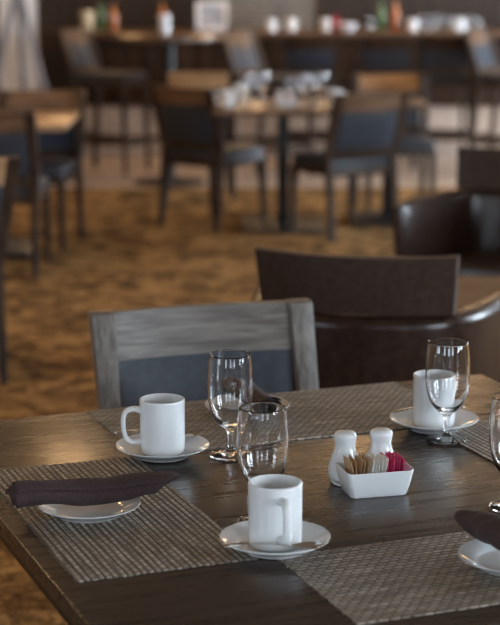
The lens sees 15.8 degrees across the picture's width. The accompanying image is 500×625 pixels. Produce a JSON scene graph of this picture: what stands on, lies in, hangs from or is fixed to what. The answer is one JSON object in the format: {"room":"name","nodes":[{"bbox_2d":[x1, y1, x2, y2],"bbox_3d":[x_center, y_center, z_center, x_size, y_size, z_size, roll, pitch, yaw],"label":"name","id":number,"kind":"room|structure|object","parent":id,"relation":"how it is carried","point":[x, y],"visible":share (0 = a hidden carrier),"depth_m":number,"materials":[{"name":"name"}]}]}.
{"room":"restaurant dining room","nodes":[
{"label":"restaurant dining room","id":0,"kind":"room"},
{"bbox_2d":[0,188,464,624],"bbox_3d":[0.000,0.674,5.313,10.000,0.100,15.350,0,11,0],"label":"floor","id":1,"kind":"structure","parent":0,"point":[125,259],"depth_m":9.57,"materials":[{"name":"brown carpet"}]},
{"bbox_2d":[0,157,20,384],"bbox_3d":[-1.239,-0.180,7.046,0.600,0.890,0.578,-4,12,-20],"label":"dining chair","id":2,"kind":"object","parent":1,"relation":"on","point":[9,166],"visible":1,"depth_m":6.91,"materials":[{"name":"brown wood"}]},
{"bbox_2d":[0,112,50,277],"bbox_3d":[-1.319,-0.642,9.418,0.511,0.860,0.578,1,11,4],"label":"dining chair","id":3,"kind":"object","parent":1,"relation":"on","point":[14,126],"visible":0.8,"depth_m":9.21,"materials":[{"name":"brown wood"}]},
{"bbox_2d":[0,111,79,258],"bbox_3d":[-1.460,-0.709,10.027,0.960,0.750,0.840,0,11,0],"label":"dining table","id":4,"kind":"object","parent":1,"relation":"on","point":[45,120],"visible":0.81,"depth_m":9.93,"materials":[{"name":"beige wood"}]},
{"bbox_2d":[0,90,85,251],"bbox_3d":[-1.229,-0.820,10.301,0.511,0.860,0.578,1,11,6],"label":"dining chair","id":5,"kind":"object","parent":1,"relation":"on","point":[52,144],"visible":0.66,"depth_m":10.43,"materials":[{"name":"brown wood"}]},
{"bbox_2d":[160,72,236,201],"bbox_3d":[-0.348,-1.216,12.240,0.511,0.870,0.578,0,11,-2],"label":"dining chair","id":6,"kind":"object","parent":1,"relation":"on","point":[219,81],"visible":0.36,"depth_m":11.92,"materials":[{"name":"brown wood"}]},
{"bbox_2d":[88,298,318,409],"bbox_3d":[-0.035,0.451,4.003,0.530,0.855,0.578,-4,12,-17],"label":"dining chair","id":7,"kind":"object","parent":1,"relation":"on","point":[137,353],"visible":0.38,"depth_m":4.15,"materials":[{"name":"grey wood"}]},
{"bbox_2d":[148,85,265,231],"bbox_3d":[-0.254,-0.967,11.030,0.511,0.860,0.578,9,15,39],"label":"dining chair","id":8,"kind":"object","parent":1,"relation":"on","point":[189,134],"visible":0.98,"depth_m":10.85,"materials":[{"name":"brown wood"}]},
{"bbox_2d":[0,374,499,624],"bbox_3d":[0.179,0.669,3.189,1.223,0.750,1.330,-4,12,-21],"label":"dining table","id":9,"kind":"object","parent":1,"relation":"on","point":[446,480],"visible":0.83,"depth_m":2.94,"materials":[{"name":"brown wood"}]},
{"bbox_2d":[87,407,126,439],"bbox_3d":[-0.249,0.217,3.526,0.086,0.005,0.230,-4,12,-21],"label":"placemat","id":10,"kind":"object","parent":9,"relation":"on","point":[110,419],"depth_m":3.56,"materials":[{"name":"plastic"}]},
{"bbox_2d":[0,456,257,582],"bbox_3d":[-0.232,0.329,2.967,0.287,0.002,0.610,-4,12,-21],"label":"placemat","id":11,"kind":"object","parent":9,"relation":"on","point":[166,531],"visible":0.8,"depth_m":2.85,"materials":[{"name":"fabric"}]},
{"bbox_2d":[38,497,140,522],"bbox_3d":[-0.264,0.321,2.957,0.169,0.019,0.169,-1,11,-3],"label":"bread plate","id":12,"kind":"object","parent":11,"relation":"on","point":[104,512],"visible":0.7,"depth_m":2.94,"materials":[{"name":"white ceramic"}]},
{"bbox_2d":[5,471,181,508],"bbox_3d":[-0.253,0.291,2.955,0.295,0.050,0.063,-3,12,-16],"label":"rolled napkin","id":13,"kind":"object","parent":12,"relation":"on","point":[124,487],"visible":1,"depth_m":2.93,"materials":[{"name":"brown fabric"}]},
{"bbox_2d":[116,433,208,462],"bbox_3d":[-0.160,0.251,3.296,0.172,0.022,0.172,7,13,30],"label":"saucer","id":14,"kind":"object","parent":9,"relation":"on","point":[197,444],"visible":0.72,"depth_m":3.29,"materials":[{"name":"white ceramic"}]},
{"bbox_2d":[121,393,184,456],"bbox_3d":[-0.177,0.207,3.284,0.118,0.101,0.083,-2,12,-12],"label":"coffee mug","id":15,"kind":"object","parent":14,"relation":"on","point":[162,415],"visible":0.98,"depth_m":3.26,"materials":[{"name":"white ceramic"}]},
{"bbox_2d":[115,430,196,438],"bbox_3d":[-0.176,0.227,3.361,0.155,0.012,0.031,2,12,9],"label":"teaspoon","id":16,"kind":"object","parent":14,"relation":"on","point":[119,431],"visible":0.45,"depth_m":3.36,"materials":[{"name":"silver metal"}]},
{"bbox_2d":[185,399,227,449],"bbox_3d":[-0.085,0.218,3.523,0.133,0.005,0.354,-4,12,-21],"label":"placemat","id":17,"kind":"object","parent":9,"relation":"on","point":[199,420],"depth_m":3.51,"materials":[{"name":"fabric"}]},
{"bbox_2d":[205,395,288,408],"bbox_3d":[-0.006,0.191,3.599,0.169,0.019,0.169,1,11,3],"label":"bread plate","id":18,"kind":"object","parent":17,"relation":"on","point":[284,402],"visible":0.06,"depth_m":3.61,"materials":[{"name":"white ceramic"}]},
{"bbox_2d":[252,382,281,403],"bbox_3d":[-0.002,0.164,3.597,0.054,0.048,0.254,-5,12,-22],"label":"rolled napkin","id":19,"kind":"object","parent":18,"relation":"on","point":[258,394],"visible":0.26,"depth_m":3.52,"materials":[{"name":"brown fabric"}]},
{"bbox_2d":[207,350,252,460],"bbox_3d":[-0.036,0.169,3.283,0.084,0.192,0.084,5,13,25],"label":"water goblet","id":20,"kind":"object","parent":9,"relation":"on","point":[230,372],"visible":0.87,"depth_m":3.25,"materials":[{"name":"clear glass"}]},
{"bbox_2d":[236,401,288,521],"bbox_3d":[0.020,0.245,2.906,0.084,0.192,0.084,5,13,25],"label":"water goblet","id":21,"kind":"object","parent":9,"relation":"on","point":[262,438],"visible":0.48,"depth_m":2.87,"materials":[{"name":"clear glass"}]},
{"bbox_2d":[236,401,288,483],"bbox_3d":[0.020,0.219,2.900,0.084,0.139,0.084,0,11,0],"label":"bowl","id":22,"kind":"object","parent":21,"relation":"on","point":[262,438],"depth_m":2.87,"materials":[{"name":"clear glass"}]},
{"bbox_2d":[220,521,330,558],"bbox_3d":[0.039,0.355,2.781,0.172,0.022,0.172,-7,13,-30],"label":"saucer","id":23,"kind":"object","parent":9,"relation":"on","point":[237,532],"visible":0.56,"depth_m":2.79,"materials":[{"name":"white ceramic"}]},
{"bbox_2d":[223,542,324,549],"bbox_3d":[0.036,0.354,2.729,0.155,0.012,0.031,0,11,-1],"label":"teaspoon","id":24,"kind":"object","parent":23,"relation":"on","point":[302,545],"visible":1,"depth_m":2.73,"materials":[{"name":"silver metal"}]},
{"bbox_2d":[248,474,302,552],"bbox_3d":[0.043,0.313,2.755,0.084,0.102,0.119,-3,12,-14],"label":"coffee mug","id":25,"kind":"object","parent":23,"relation":"on","point":[275,501],"visible":0.87,"depth_m":2.74,"materials":[{"name":"white ceramic"}]},
{"bbox_2d":[269,382,412,440],"bbox_3d":[0.192,0.196,3.629,0.390,0.005,0.355,-4,12,-21],"label":"placemat","id":26,"kind":"object","parent":9,"relation":"on","point":[324,412],"depth_m":3.64,"materials":[{"name":"fabric"}]},
{"bbox_2d":[390,407,478,433],"bbox_3d":[0.356,0.213,3.486,0.172,0.022,0.172,-7,13,-30],"label":"saucer","id":27,"kind":"object","parent":26,"relation":"on","point":[463,418],"visible":0.62,"depth_m":3.49,"materials":[{"name":"white ceramic"}]},
{"bbox_2d":[392,405,463,412],"bbox_3d":[0.352,0.190,3.543,0.155,0.012,0.031,-4,12,-20],"label":"teaspoon","id":28,"kind":"object","parent":27,"relation":"on","point":[462,406],"visible":0.42,"depth_m":3.52,"materials":[{"name":"silver metal"}]},
{"bbox_2d":[413,370,454,427],"bbox_3d":[0.349,0.165,3.492,0.083,0.101,0.118,-5,12,-22],"label":"coffee mug","id":29,"kind":"object","parent":27,"relation":"on","point":[425,415],"visible":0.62,"depth_m":3.45,"materials":[{"name":"white ceramic"}]},
{"bbox_2d":[328,429,357,481],"bbox_3d":[0.165,0.247,3.135,0.059,0.087,0.059,0,11,0],"label":"shaker","id":30,"kind":"object","parent":9,"relation":"on","point":[344,439],"visible":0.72,"depth_m":3.12,"materials":[{"name":"white ceramic"}]},
{"bbox_2d":[330,461,413,498],"bbox_3d":[0.206,0.279,3.104,0.120,0.047,0.134,-3,12,-14],"label":"condiment caddy","id":31,"kind":"object","parent":9,"relation":"on","point":[357,486],"visible":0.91,"depth_m":3.05,"materials":[{"name":"white ceramic"}]},
{"bbox_2d":[343,455,353,474],"bbox_3d":[0.170,0.274,3.065,0.011,0.055,0.045,-4,12,-17],"label":"packet","id":32,"kind":"object","parent":31,"relation":"in","point":[348,464],"visible":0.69,"depth_m":3.06,"materials":[{"name":"brown paper"}]},
{"bbox_2d":[349,454,356,474],"bbox_3d":[0.176,0.274,3.067,0.005,0.057,0.046,-2,12,-12],"label":"packet","id":33,"kind":"object","parent":31,"relation":"in","point":[350,457],"visible":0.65,"depth_m":3.05,"materials":[{"name":"brown paper"}]},
{"bbox_2d":[355,454,362,473],"bbox_3d":[0.183,0.273,3.070,0.010,0.056,0.047,-3,12,-13],"label":"packet","id":34,"kind":"object","parent":31,"relation":"in","point":[359,462],"visible":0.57,"depth_m":3.06,"materials":[{"name":"brown paper"}]},
{"bbox_2d":[358,454,365,473],"bbox_3d":[0.188,0.274,3.070,0.008,0.056,0.046,-2,12,-12],"label":"packet","id":35,"kind":"object","parent":31,"relation":"in","point":[364,461],"visible":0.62,"depth_m":3.05,"materials":[{"name":"brown paper"}]},
{"bbox_2d":[362,454,369,473],"bbox_3d":[0.194,0.273,3.071,0.011,0.056,0.046,-3,12,-13],"label":"packet","id":36,"kind":"object","parent":31,"relation":"in","point":[364,457],"visible":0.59,"depth_m":3.06,"materials":[{"name":"brown paper"}]},
{"bbox_2d":[366,453,373,473],"bbox_3d":[0.199,0.272,3.072,0.015,0.054,0.044,-3,12,-15],"label":"packet","id":37,"kind":"object","parent":31,"relation":"in","point":[371,464],"visible":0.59,"depth_m":3.06,"materials":[{"name":"paper"}]},
{"bbox_2d":[367,452,374,472],"bbox_3d":[0.203,0.272,3.073,0.007,0.056,0.046,-3,12,-13],"label":"packet","id":38,"kind":"object","parent":31,"relation":"in","point":[372,459],"visible":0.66,"depth_m":3.06,"materials":[{"name":"white paper"}]},
{"bbox_2d":[370,454,378,472],"bbox_3d":[0.209,0.273,3.075,0.009,0.055,0.045,-3,12,-15],"label":"packet","id":39,"kind":"object","parent":31,"relation":"in","point":[373,457],"visible":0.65,"depth_m":3.06,"materials":[{"name":"white paper"}]},
{"bbox_2d":[372,453,380,472],"bbox_3d":[0.214,0.273,3.075,0.005,0.056,0.046,-3,12,-14],"label":"packet","id":40,"kind":"object","parent":31,"relation":"in","point":[379,462],"visible":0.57,"depth_m":3.06,"materials":[{"name":"white paper"}]},
{"bbox_2d":[376,453,383,472],"bbox_3d":[0.219,0.273,3.077,0.008,0.057,0.047,-2,12,-11],"label":"packet","id":41,"kind":"object","parent":31,"relation":"in","point":[377,454],"visible":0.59,"depth_m":3.06,"materials":[{"name":"white paper"}]},
{"bbox_2d":[379,453,388,472],"bbox_3d":[0.225,0.271,3.079,0.013,0.054,0.045,-3,12,-15],"label":"packet","id":42,"kind":"object","parent":31,"relation":"in","point":[385,459],"visible":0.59,"depth_m":3.07,"materials":[{"name":"white paper"}]},
{"bbox_2d":[385,452,394,471],"bbox_3d":[0.238,0.269,3.085,0.006,0.057,0.047,-4,12,-17],"label":"packet","id":43,"kind":"object","parent":31,"relation":"in","point":[387,453],"visible":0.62,"depth_m":3.08,"materials":[{"name":"red paper"}]},
{"bbox_2d":[386,455,395,471],"bbox_3d":[0.235,0.272,3.082,0.014,0.054,0.044,-3,12,-16],"label":"packet","id":44,"kind":"object","parent":31,"relation":"in","point":[391,460],"visible":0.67,"depth_m":3.07,"materials":[{"name":"red paper"}]},
{"bbox_2d":[388,451,397,471],"bbox_3d":[0.244,0.269,3.085,0.004,0.056,0.045,-3,12,-17],"label":"packet","id":45,"kind":"object","parent":31,"relation":"in","point":[396,457],"visible":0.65,"depth_m":3.07,"materials":[{"name":"red paper"}]},
{"bbox_2d":[392,452,400,470],"bbox_3d":[0.249,0.271,3.087,0.006,0.057,0.046,-3,12,-12],"label":"packet","id":46,"kind":"object","parent":31,"relation":"in","point":[399,458],"visible":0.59,"depth_m":3.07,"materials":[{"name":"red paper"}]},
{"bbox_2d":[396,452,404,470],"bbox_3d":[0.255,0.271,3.085,0.007,0.057,0.047,-3,12,-14],"label":"packet","id":47,"kind":"object","parent":31,"relation":"in","point":[402,462],"visible":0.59,"depth_m":3.07,"materials":[{"name":"red paper"}]},
{"bbox_2d":[368,427,393,455],"bbox_3d":[0.229,0.244,3.151,0.059,0.087,0.059,0,11,0],"label":"shaker","id":48,"kind":"object","parent":9,"relation":"on","point":[381,437],"visible":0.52,"depth_m":3.13,"materials":[{"name":"white ceramic"}]},
{"bbox_2d":[277,532,499,624],"bbox_3d":[0.381,0.379,2.722,0.620,0.002,0.301,-4,12,-21],"label":"placemat","id":49,"kind":"object","parent":9,"relation":"on","point":[378,582],"visible":0.93,"depth_m":2.65,"materials":[{"name":"plastic"}]},
{"bbox_2d":[458,539,499,575],"bbox_3d":[0.397,0.371,2.705,0.169,0.019,0.169,-1,11,-3],"label":"bread plate","id":50,"kind":"object","parent":49,"relation":"on","point":[476,553],"visible":0.91,"depth_m":2.72,"materials":[{"name":"white ceramic"}]},
{"bbox_2d":[454,509,499,549],"bbox_3d":[0.384,0.339,2.692,0.076,0.061,0.278,-4,12,-18],"label":"rolled napkin","id":51,"kind":"object","parent":50,"relation":"on","point":[484,526],"visible":1,"depth_m":2.73,"materials":[{"name":"brown fabric"}]},
{"bbox_2d":[425,337,469,444],"bbox_3d":[0.371,0.148,3.386,0.084,0.192,0.084,5,13,25],"label":"water goblet","id":52,"kind":"object","parent":9,"relation":"on","point":[447,365],"visible":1,"depth_m":3.35,"materials":[{"name":"clear glass"}]},
{"bbox_2d":[451,419,493,462],"bbox_3d":[0.593,0.266,3.282,0.304,0.002,0.609,-4,12,-21],"label":"placemat","id":53,"kind":"object","parent":9,"relation":"on","point":[477,434],"visible":0.55,"depth_m":3.42,"materials":[{"name":"fabric"}]},
{"bbox_2d":[489,392,499,512],"bbox_3d":[0.436,0.232,2.972,0.084,0.192,0.084,5,13,25],"label":"water goblet","id":54,"kind":"object","parent":9,"relation":"on","point":[494,422],"visible":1,"depth_m":2.95,"materials":[{"name":"clear glass"}]},
{"bbox_2d":[489,392,499,471],"bbox_3d":[0.436,0.206,2.967,0.084,0.139,0.084,0,11,0],"label":"bowl","id":55,"kind":"object","parent":54,"relation":"on","point":[494,422],"depth_m":2.95,"materials":[{"name":"clear glass"}]},
{"bbox_2d":[212,98,330,233],"bbox_3d":[0.200,-0.884,10.900,0.840,0.750,0.920,0,11,0],"label":"dining table","id":56,"kind":"object","parent":1,"relation":"on","point":[280,224],"visible":0.8,"depth_m":10.82,"materials":[{"name":"brown wood"}]},
{"bbox_2d":[215,90,234,107],"bbox_3d":[-0.147,-1.261,10.617,0.118,0.101,0.083,-2,12,-10],"label":"coffee mug","id":57,"kind":"object","parent":56,"relation":"on","point":[227,96],"visible":1,"depth_m":10.59,"materials":[{"name":"white ceramic"}]},
{"bbox_2d":[233,84,250,101],"bbox_3d":[-0.047,-1.345,11.032,0.110,0.101,0.083,0,11,-1],"label":"coffee mug","id":58,"kind":"object","parent":56,"relation":"on","point":[239,97],"visible":0.57,"depth_m":11.00,"materials":[{"name":"white ceramic"}]},
{"bbox_2d":[240,72,253,105],"bbox_3d":[-0.020,-1.335,10.748,0.084,0.192,0.084,5,13,25],"label":"water goblet","id":59,"kind":"object","parent":56,"relation":"on","point":[246,78],"visible":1,"depth_m":10.71,"materials":[{"name":"clear glass"}]},
{"bbox_2d":[255,71,268,102],"bbox_3d":[0.075,-1.364,10.895,0.084,0.192,0.084,5,13,25],"label":"water goblet","id":60,"kind":"object","parent":56,"relation":"on","point":[262,77],"visible":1,"depth_m":10.86,"materials":[{"name":"clear glass"}]},
{"bbox_2d":[275,98,295,106],"bbox_3d":[0.208,-1.253,10.710,0.120,0.047,0.134,-1,11,-5],"label":"condiment caddy","id":61,"kind":"object","parent":56,"relation":"on","point":[289,102],"visible":1,"depth_m":10.65,"materials":[{"name":"white ceramic"}]},
{"bbox_2d":[274,90,282,103],"bbox_3d":[0.175,-1.287,10.749,0.059,0.087,0.059,0,11,0],"label":"shaker","id":62,"kind":"object","parent":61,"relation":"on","point":[278,92],"visible":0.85,"depth_m":10.73,"materials":[{"name":"white"}]},
{"bbox_2d":[287,90,293,97],"bbox_3d":[0.240,-1.287,10.749,0.059,0.087,0.059,0,11,0],"label":"shaker","id":63,"kind":"object","parent":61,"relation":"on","point":[289,92],"visible":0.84,"depth_m":10.73,"materials":[{"name":"white"}]},
{"bbox_2d":[297,72,311,105],"bbox_3d":[0.325,-1.335,10.748,0.084,0.192,0.084,5,13,25],"label":"water goblet","id":64,"kind":"object","parent":56,"relation":"on","point":[304,82],"visible":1,"depth_m":10.71,"materials":[{"name":"clear glass"}]},
{"bbox_2d":[313,71,326,103],"bbox_3d":[0.425,-1.358,10.866,0.084,0.192,0.084,5,13,25],"label":"water goblet","id":65,"kind":"object","parent":56,"relation":"on","point":[320,77],"visible":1,"depth_m":10.83,"materials":[{"name":"clear glass"}]},
{"bbox_2d":[327,89,346,106],"bbox_3d":[0.517,-1.270,10.659,0.118,0.101,0.083,0,11,0],"label":"coffee mug","id":66,"kind":"object","parent":56,"relation":"on","point":[330,92],"visible":0.52,"depth_m":10.63,"materials":[{"name":"white ceramic"}]},
{"bbox_2d":[290,91,409,242],"bbox_3d":[0.575,-0.880,10.602,0.511,0.860,0.578,-7,13,-29],"label":"dining chair","id":67,"kind":"object","parent":1,"relation":"on","point":[368,126],"visible":1,"depth_m":10.40,"materials":[{"name":"brown wood"}]},
{"bbox_2d":[252,246,499,390],"bbox_3d":[0.349,0.210,5.191,0.772,0.858,0.636,3,12,15],"label":"armchair","id":68,"kind":"object","parent":1,"relation":"on","point":[415,296],"visible":0.38,"depth_m":4.86,"materials":[{"name":"brown leather"}]},
{"bbox_2d":[346,97,426,226],"bbox_3d":[0.860,-0.940,11.174,0.500,0.750,0.500,0,11,0],"label":"dining table","id":69,"kind":"object","parent":1,"relation":"on","point":[383,218],"visible":0.43,"depth_m":11.16,"materials":[{"name":"brown wood"}]},
{"bbox_2d":[350,74,435,210],"bbox_3d":[0.935,-1.100,11.693,0.511,0.860,0.578,-1,11,-5],"label":"dining chair","id":70,"kind":"object","parent":1,"relation":"on","point":[421,145],"visible":0.45,"depth_m":11.84,"materials":[{"name":"brown wood"}]},
{"bbox_2d":[392,147,499,275],"bbox_3d":[1.025,-0.201,7.234,0.772,0.858,0.636,5,12,23],"label":"armchair","id":71,"kind":"object","parent":1,"relation":"on","point":[465,223],"visible":0.49,"depth_m":7.37,"materials":[{"name":"brown leather"}]},
{"bbox_2d":[441,247,499,275],"bbox_3d":[1.004,-0.144,7.197,0.524,0.161,0.530,5,12,23],"label":"seat cushion","id":72,"kind":"object","parent":71,"relation":"on","point":[473,261],"depth_m":7.11,"materials":[{"name":"brown leather"}]},
{"bbox_2d":[456,276,499,309],"bbox_3d":[1.160,0.146,6.517,0.950,0.460,0.551,1,11,4],"label":"table","id":73,"kind":"object","parent":1,"relation":"on","point":[471,289],"visible":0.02,"depth_m":6.51,"materials":[{"name":"brown wood"}]},
{"bbox_2d":[46,155,456,187],"bbox_3d":[0.000,-1.320,15.214,10.000,0.100,4.850,0,11,0],"label":"floor","id":74,"kind":"structure","parent":0,"point":[108,173],"depth_m":13.52,"materials":[{"name":"tile"}]},
{"bbox_2d":[0,0,45,158],"bbox_3d":[-1.800,-2.196,13.992,0.370,2.100,0.360,-1,11,-4],"label":"curtain","id":75,"kind":"object","parent":74,"relation":"on","point":[10,75],"visible":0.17,"depth_m":14.02,"materials":[{"name":"fabric"}]},
{"bbox_2d":[0,0,64,158],"bbox_3d":[-1.690,-1.682,13.367,0.732,1.340,0.508,0,11,0],"label":"easel","id":76,"kind":"object","parent":74,"relation":"on","point":[20,5],"visible":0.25,"depth_m":13.14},
{"bbox_2d":[56,28,149,175],"bbox_3d":[-1.116,-1.610,13.694,0.577,1.070,0.486,5,12,22],"label":"bar stool","id":77,"kind":"object","parent":74,"relation":"on","point":[80,52],"visible":0.92,"depth_m":13.62,"materials":[{"name":"brown wood"}]},
{"bbox_2d":[114,32,223,186],"bbox_3d":[-0.580,-1.466,12.986,0.790,1.067,0.790,0,11,0],"label":"table","id":78,"kind":"object","parent":74,"relation":"on","point":[169,41],"visible":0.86,"depth_m":12.88,"materials":[{"name":"brown wood"}]},
{"bbox_2d":[158,14,170,34],"bbox_3d":[-0.610,-2.059,12.867,0.090,0.140,0.090,0,11,0],"label":"tumbler","id":79,"kind":"object","parent":78,"relation":"on","point":[164,19],"visible":1,"depth_m":12.84,"materials":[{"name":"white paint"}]},
{"bbox_2d":[203,0,318,28],"bbox_3d":[0.100,-2.728,16.384,1.060,2.200,0.050,0,11,0],"label":"slatted screen","id":80,"kind":"object","parent":74,"relation":"on","point":[316,5],"visible":0.43,"depth_m":16.37,"materials":[{"name":"brown wood"}]},
{"bbox_2d":[219,30,313,175],"bbox_3d":[0.117,-1.541,13.349,0.577,1.070,0.486,7,13,29],"label":"bar stool","id":81,"kind":"object","parent":74,"relation":"on","point":[242,50],"visible":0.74,"depth_m":13.38,"materials":[{"name":"wood"}]},
{"bbox_2d":[75,29,499,154],"bbox_3d":[1.606,-1.822,14.903,6.212,1.008,0.742,0,11,0],"label":"bar counter","id":82,"kind":"object","parent":74,"relation":"on","point":[443,103],"depth_m":14.70,"materials":[{"name":"brown wood"}]},
{"bbox_2d":[80,11,93,30],"bbox_3d":[-1.340,-2.401,14.818,0.120,0.160,0.120,0,11,0],"label":"carton","id":83,"kind":"object","parent":82,"relation":"on","point":[86,17],"visible":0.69,"depth_m":14.77,"materials":[{"name":"beige"}]},
{"bbox_2d":[97,1,105,30],"bbox_3d":[-1.220,-2.439,14.810,0.073,0.244,0.073,0,11,0],"label":"bottle","id":84,"kind":"object","parent":82,"relation":"on","point":[101,14],"visible":1,"depth_m":14.79,"materials":[{"name":"green glass"}]},
{"bbox_2d":[109,4,117,30],"bbox_3d":[-1.120,-2.425,14.792,0.073,0.224,0.073,0,11,0],"label":"bottle","id":85,"kind":"object","parent":82,"relation":"on","point":[113,16],"visible":1,"depth_m":14.77,"materials":[{"name":"brown glass"}]},
{"bbox_2d":[158,1,166,30],"bbox_3d":[-0.720,-2.439,14.810,0.069,0.244,0.069,0,11,0],"label":"bottle","id":86,"kind":"object","parent":82,"relation":"on","point":[162,10],"visible":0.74,"depth_m":14.78,"materials":[{"name":"brown glass"}]},
{"bbox_2d":[196,1,226,30],"bbox_3d":[-0.315,-2.430,14.761,0.260,0.240,0.025,0,11,0],"label":"sheet","id":87,"kind":"object","parent":82,"relation":"on","point":[210,15],"visible":1,"depth_m":14.76,"materials":[{"name":"white paper"}]},
{"bbox_2d":[266,19,279,31],"bbox_3d":[0.188,-2.342,14.677,0.118,0.101,0.083,0,11,0],"label":"coffee mug","id":88,"kind":"object","parent":82,"relation":"on","point":[270,23],"visible":1,"depth_m":14.64,"materials":[{"name":"white ceramic"}]},
{"bbox_2d":[286,18,298,30],"bbox_3d":[0.353,-2.374,14.835,0.118,0.101,0.083,-9,15,-39],"label":"coffee mug","id":89,"kind":"object","parent":82,"relation":"on","point":[290,22],"visible":1,"depth_m":14.79,"materials":[{"name":"white ceramic"}]},
{"bbox_2d":[90,29,499,37],"bbox_3d":[1.550,-2.298,14.828,6.100,0.045,0.700,0,11,0],"label":"countertop","id":90,"kind":"structure","parent":82,"relation":"on","point":[260,33],"depth_m":14.52,"materials":[{"name":"brown wood"}]},
{"bbox_2d":[320,18,330,30],"bbox_3d":[0.623,-2.365,14.791,0.083,0.101,0.118,2,12,10],"label":"coffee mug","id":91,"kind":"object","parent":82,"relation":"on","point":[325,22],"visible":1,"depth_m":14.74,"materials":[{"name":"white ceramic"}]},
{"bbox_2d":[332,15,339,30],"bbox_3d":[0.710,-2.382,14.801,0.069,0.131,0.069,0,11,0],"label":"bottle","id":92,"kind":"object","parent":82,"relation":"on","point":[335,27],"visible":1,"depth_m":14.78,"materials":[{"name":"red glass"}]},
{"bbox_2d":[338,23,356,30],"bbox_3d":[0.800,-2.337,14.749,0.160,0.064,0.160,0,11,0],"label":"bowl","id":93,"kind":"object","parent":82,"relation":"on","point":[343,26],"visible":1,"depth_m":14.70,"materials":[{"name":"white ceramic"}]},
{"bbox_2d":[367,16,374,30],"bbox_3d":[0.990,-2.361,14.724,0.070,0.120,0.070,0,11,0],"label":"tumbler","id":94,"kind":"object","parent":82,"relation":"on","point":[370,19],"visible":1,"depth_m":14.70,"materials":[{"name":"clear glass"}]},
{"bbox_2d":[377,0,384,30],"bbox_3d":[1.080,-2.447,14.829,0.073,0.255,0.073,0,11,0],"label":"bottle","id":95,"kind":"object","parent":82,"relation":"on","point":[380,12],"visible":1,"depth_m":14.81,"materials":[{"name":"green glass"}]},
{"bbox_2d":[391,0,399,30],"bbox_3d":[1.200,-2.447,14.829,0.073,0.255,0.073,0,11,0],"label":"bottle","id":96,"kind":"object","parent":82,"relation":"on","point":[395,14],"visible":1,"depth_m":14.81,"materials":[{"name":"brown glass"}]},
{"bbox_2d":[407,19,417,31],"bbox_3d":[1.330,-2.350,14.719,0.083,0.101,0.110,0,11,-1],"label":"coffee mug","id":97,"kind":"object","parent":82,"relation":"on","point":[412,24],"visible":1,"depth_m":14.67,"materials":[{"name":"white ceramic"}]},
{"bbox_2d":[419,16,426,30],"bbox_3d":[1.420,-2.371,14.773,0.070,0.120,0.070,0,11,0],"label":"tumbler","id":98,"kind":"object","parent":82,"relation":"on","point":[422,19],"visible":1,"depth_m":14.75,"materials":[{"name":"clear glass"}]},
{"bbox_2d":[430,16,437,31],"bbox_3d":[1.500,-2.352,14.675,0.070,0.120,0.070,0,11,0],"label":"tumbler","id":99,"kind":"object","parent":82,"relation":"on","point":[433,19],"visible":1,"depth_m":14.65,"materials":[{"name":"clear glass"}]},
{"bbox_2d":[438,16,446,30],"bbox_3d":[1.580,-2.377,14.802,0.070,0.120,0.070,0,11,0],"label":"tumbler","id":100,"kind":"object","parent":82,"relation":"on","point":[441,19],"visible":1,"depth_m":14.78,"materials":[{"name":"clear glass"}]},
{"bbox_2d":[450,17,457,31],"bbox_3d":[1.660,-2.346,14.645,0.070,0.120,0.070,0,11,0],"label":"tumbler","id":101,"kind":"object","parent":82,"relation":"on","point":[453,20],"visible":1,"depth_m":14.62,"materials":[{"name":"clear glass"}]},
{"bbox_2d":[458,19,464,30],"bbox_3d":[1.704,-2.353,14.731,0.118,0.101,0.083,4,12,20],"label":"coffee mug","id":102,"kind":"object","parent":82,"relation":"on","point":[461,22],"visible":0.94,"depth_m":14.69,"materials":[{"name":"white ceramic"}]},
{"bbox_2d":[465,16,473,29],"bbox_3d":[1.800,-2.371,14.773,0.070,0.120,0.070,0,11,0],"label":"tumbler","id":103,"kind":"object","parent":82,"relation":"on","point":[468,19],"visible":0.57,"depth_m":14.75,"materials":[{"name":"clear glass"}]},
{"bbox_2d":[476,16,484,28],"bbox_3d":[1.880,-2.354,14.684,0.070,0.120,0.070,0,11,0],"label":"tumbler","id":104,"kind":"object","parent":82,"relation":"on","point":[480,20],"visible":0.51,"depth_m":14.66,"materials":[{"name":"clear glass"}]},
{"bbox_2d":[278,36,341,138],"bbox_3d":[0.460,-1.656,14.049,0.486,1.020,0.577,0,11,0],"label":"bar stool","id":105,"kind":"object","parent":74,"relation":"on","point":[309,54],"visible":0.63,"depth_m":13.76,"materials":[{"name":"brown wood"}]},
{"bbox_2d":[354,36,417,168],"bbox_3d":[1.040,-1.648,14.010,0.486,1.020,0.577,0,11,0],"label":"bar stool","id":106,"kind":"object","parent":74,"relation":"on","point":[380,54],"visible":0.66,"depth_m":13.71,"materials":[{"name":"brown wood"}]},
{"bbox_2d":[414,35,474,167],"bbox_3d":[1.500,-1.668,14.108,0.486,1.020,0.577,0,11,0],"label":"bar stool","id":107,"kind":"object","parent":74,"relation":"on","point":[444,59],"visible":0.78,"depth_m":13.88,"materials":[{"name":"brown wood"}]},
{"bbox_2d":[462,28,499,147],"bbox_3d":[1.926,-1.592,13.602,0.577,1.070,0.486,6,13,27],"label":"bar stool","id":108,"kind":"object","parent":74,"relation":"on","point":[479,42],"visible":0.99,"depth_m":13.55,"materials":[{"name":"blue leather"}]},
{"bbox_2d":[37,0,499,90],"bbox_3d":[0.000,-3.328,17.334,10.200,3.000,0.100,0,11,0],"label":"wall","id":109,"kind":"structure","parent":0,"point":[55,14],"depth_m":17.37,"materials":[{"name":"paint"}]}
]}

